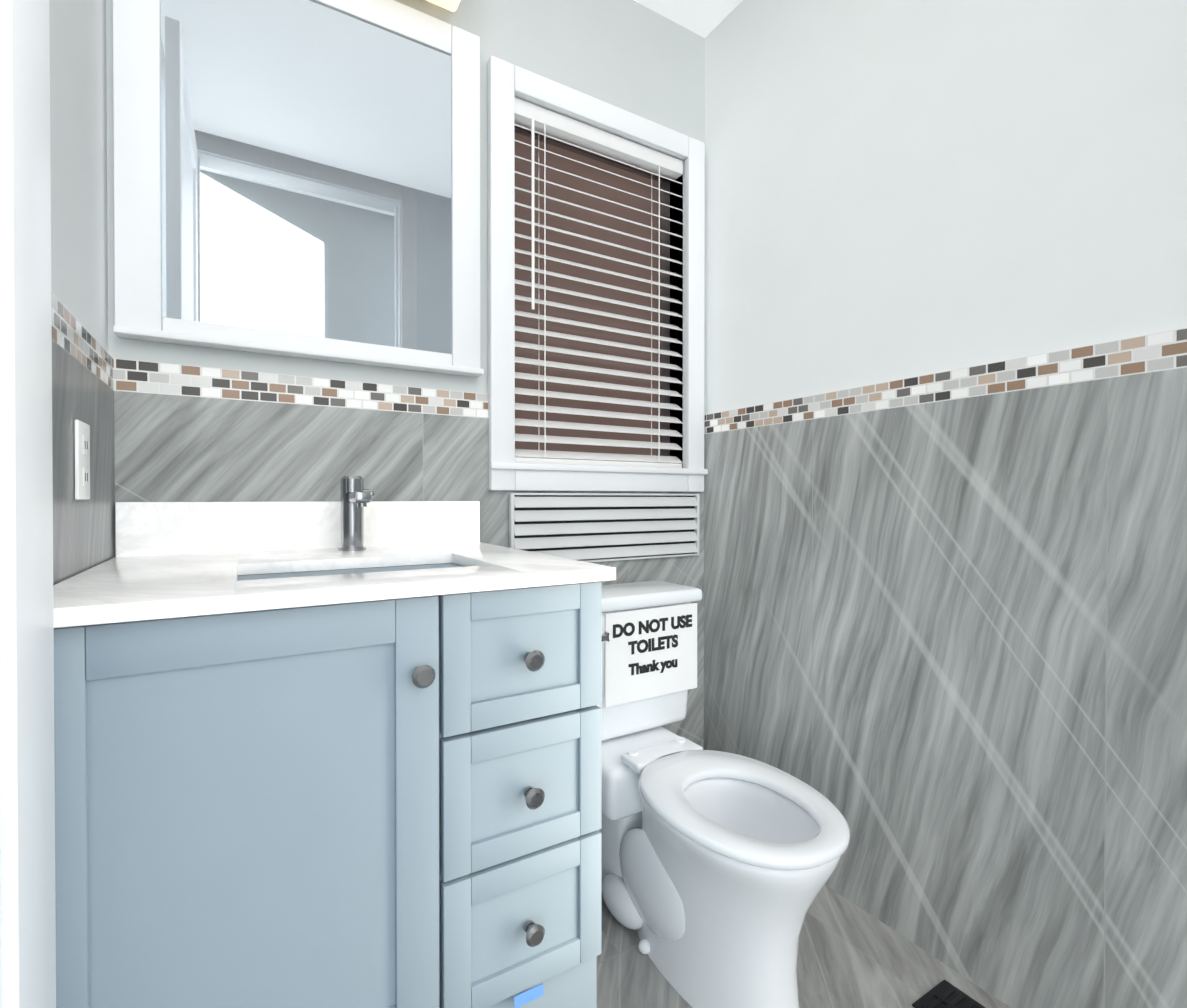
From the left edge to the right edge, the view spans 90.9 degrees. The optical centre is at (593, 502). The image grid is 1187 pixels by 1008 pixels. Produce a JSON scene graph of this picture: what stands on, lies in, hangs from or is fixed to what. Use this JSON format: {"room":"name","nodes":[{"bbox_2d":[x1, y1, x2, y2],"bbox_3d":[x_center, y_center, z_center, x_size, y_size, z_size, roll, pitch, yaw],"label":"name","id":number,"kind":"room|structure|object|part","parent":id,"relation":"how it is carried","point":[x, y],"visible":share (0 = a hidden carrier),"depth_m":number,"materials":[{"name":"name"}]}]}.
{"room":"bathroom","nodes":[
{"label":"bathroom","id":0,"kind":"room"},
{"bbox_2d":[49,0,107,351],"bbox_3d":[-0.566,-0.249,0.417,0.100,2.450,1.555,0,0,-31],"label":"wall","id":1,"kind":"structure","parent":0,"point":[78,173],"depth_m":0.92,"materials":[{"name":"white paint"}]},
{"bbox_2d":[0,0,55,1007],"bbox_3d":[-0.335,-0.205,0.214,0.045,2.346,0.752,0,0,-31],"label":"door leaf","id":2,"kind":"structure","parent":1,"relation":"in","point":[27,889],"depth_m":0.48,"materials":[{"name":"white paint"}]},
{"bbox_2d":[51,293,114,584],"bbox_3d":[-0.542,0.353,0.488,0.010,1.245,1.445,0,0,-31],"label":"tile","id":3,"kind":"structure","parent":1,"relation":"attached to","point":[83,391],"depth_m":0.87,"materials":[{"name":"tile"}]},
{"bbox_2d":[74,420,89,499],"bbox_3d":[-0.764,-0.062,0.874,0.007,0.116,0.072,0,0,-31],"label":"electrical outlet plate","id":4,"kind":"object","parent":3,"relation":"attached to","point":[82,458],"visible":1,"depth_m":0.86,"materials":[{"name":"plastic"}]},
{"bbox_2d":[106,0,704,466],"bbox_3d":[-0.319,-0.257,1.553,1.690,2.450,0.140,0,0,-31],"label":"wall","id":5,"kind":"structure","parent":0,"point":[636,58],"depth_m":1.59,"materials":[{"name":"white paint"}]},
{"bbox_2d":[113,0,483,376],"bbox_3d":[-0.590,-0.735,1.278,0.718,0.839,0.044,0,0,-31],"label":"mirror","id":6,"kind":"object","parent":5,"relation":"attached to","point":[297,178],"visible":1,"depth_m":1.25,"materials":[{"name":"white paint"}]},
{"bbox_2d":[113,358,703,749],"bbox_3d":[-0.281,0.346,1.493,1.490,1.245,0.010,0,0,-31],"label":"tile","id":7,"kind":"structure","parent":5,"relation":"attached to","point":[185,433],"depth_m":1.28,"materials":[{"name":"tile"}]},
{"bbox_2d":[509,493,699,561],"bbox_3d":[0.057,0.071,1.674,0.636,0.193,0.020,0,0,-31],"label":"air vent grille","id":8,"kind":"object","parent":7,"relation":"attached to","point":[593,527],"visible":0.88,"depth_m":1.66,"materials":[{"name":"metal"}]},
{"bbox_2d":[426,0,460,11],"bbox_3d":[-0.556,-1.247,1.247,0.563,0.135,0.126,0,0,-31],"label":"sconce","id":9,"kind":"object","parent":5,"relation":"attached to","point":[451,5],"visible":1,"depth_m":1.38,"materials":[{"name":"beige glass"}]},
{"bbox_2d":[487,56,707,491],"bbox_3d":[0.009,-0.581,1.717,0.718,1.097,0.170,0,0,-31],"label":"window unit","id":10,"kind":"structure","parent":5,"relation":"in","point":[580,352],"depth_m":1.70,"materials":[{"name":"white paint"}]},
{"bbox_2d":[634,0,741,37],"bbox_3d":[0.146,-1.516,0.700,2.700,0.080,1.985,0,0,-31],"label":"ceiling","id":11,"kind":"structure","parent":0,"point":[704,18],"depth_m":1.76,"materials":[{"name":"white paint"}]},
{"bbox_2d":[597,885,1009,1007],"bbox_3d":[0.090,1.013,0.878,1.690,0.080,1.655,0,0,-31],"label":"floor","id":12,"kind":"structure","parent":0,"point":[850,955],"depth_m":1.22,"materials":[{"name":"grey tile"}]},
{"bbox_2d":[53,476,615,1007],"bbox_3d":[-0.434,0.459,1.018,0.711,1.026,0.641,0,0,-31],"label":"bathroom vanity","id":13,"kind":"object","parent":12,"relation":"on","point":[345,750],"visible":1,"depth_m":0.77,"materials":[{"name":"blue paint"}]},
{"bbox_2d":[53,501,615,633],"bbox_3d":[-0.434,0.061,1.015,0.711,0.122,0.641,0,0,-31],"label":"countertop","id":14,"kind":"structure","parent":13,"relation":"on","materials":[{"name":"white stone"}]},
{"bbox_2d":[338,476,374,551],"bbox_3d":[-0.476,0.023,1.188,0.068,0.156,0.162,0,0,-31],"label":"faucet","id":15,"kind":"object","parent":14,"relation":"on","point":[353,495],"depth_m":1.21,"materials":[{"name":"silver metal"}]},
{"bbox_2d":[597,580,849,1007],"bbox_3d":[0.197,0.603,1.302,0.454,0.738,0.772,0,0,-31],"label":"toilet","id":16,"kind":"object","parent":12,"relation":"on","point":[718,868],"visible":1,"depth_m":1.21,"materials":[{"name":"white ceramic"}]},
{"bbox_3d":[0.054,0.414,1.539,0.454,0.364,0.216,0,0,-31],"label":"tank","id":17,"kind":"part","parent":16,"relation":"part of","materials":[{"name":"white ceramic"}]},
{"bbox_3d":[0.269,0.589,1.181,0.327,0.028,0.492,0,0,-31],"label":"seat","id":18,"kind":"part","parent":16,"relation":"part of","materials":[{"name":"white plastic"}]},
{"bbox_2d":[912,980,984,1007],"bbox_3d":[0.735,0.967,1.034,0.115,0.008,0.282,0,0,-31],"label":"floor vent","id":19,"kind":"object","parent":12,"relation":"in","point":[944,994],"visible":1,"depth_m":1.13,"materials":[{"name":"metal"}]},
{"bbox_2d":[704,0,1186,433],"bbox_3d":[0.798,-0.255,1.234,0.100,2.450,1.555,0,0,-31],"label":"wall","id":20,"kind":"structure","parent":0,"point":[898,189],"depth_m":1.25,"materials":[{"name":"white paint"}]},
{"bbox_2d":[704,328,1186,1007],"bbox_3d":[0.728,0.348,1.249,0.010,1.245,1.445,0,0,-31],"label":"tile","id":21,"kind":"structure","parent":20,"relation":"attached to","point":[946,644],"depth_m":1.16,"materials":[{"name":"tile"}]}
]}

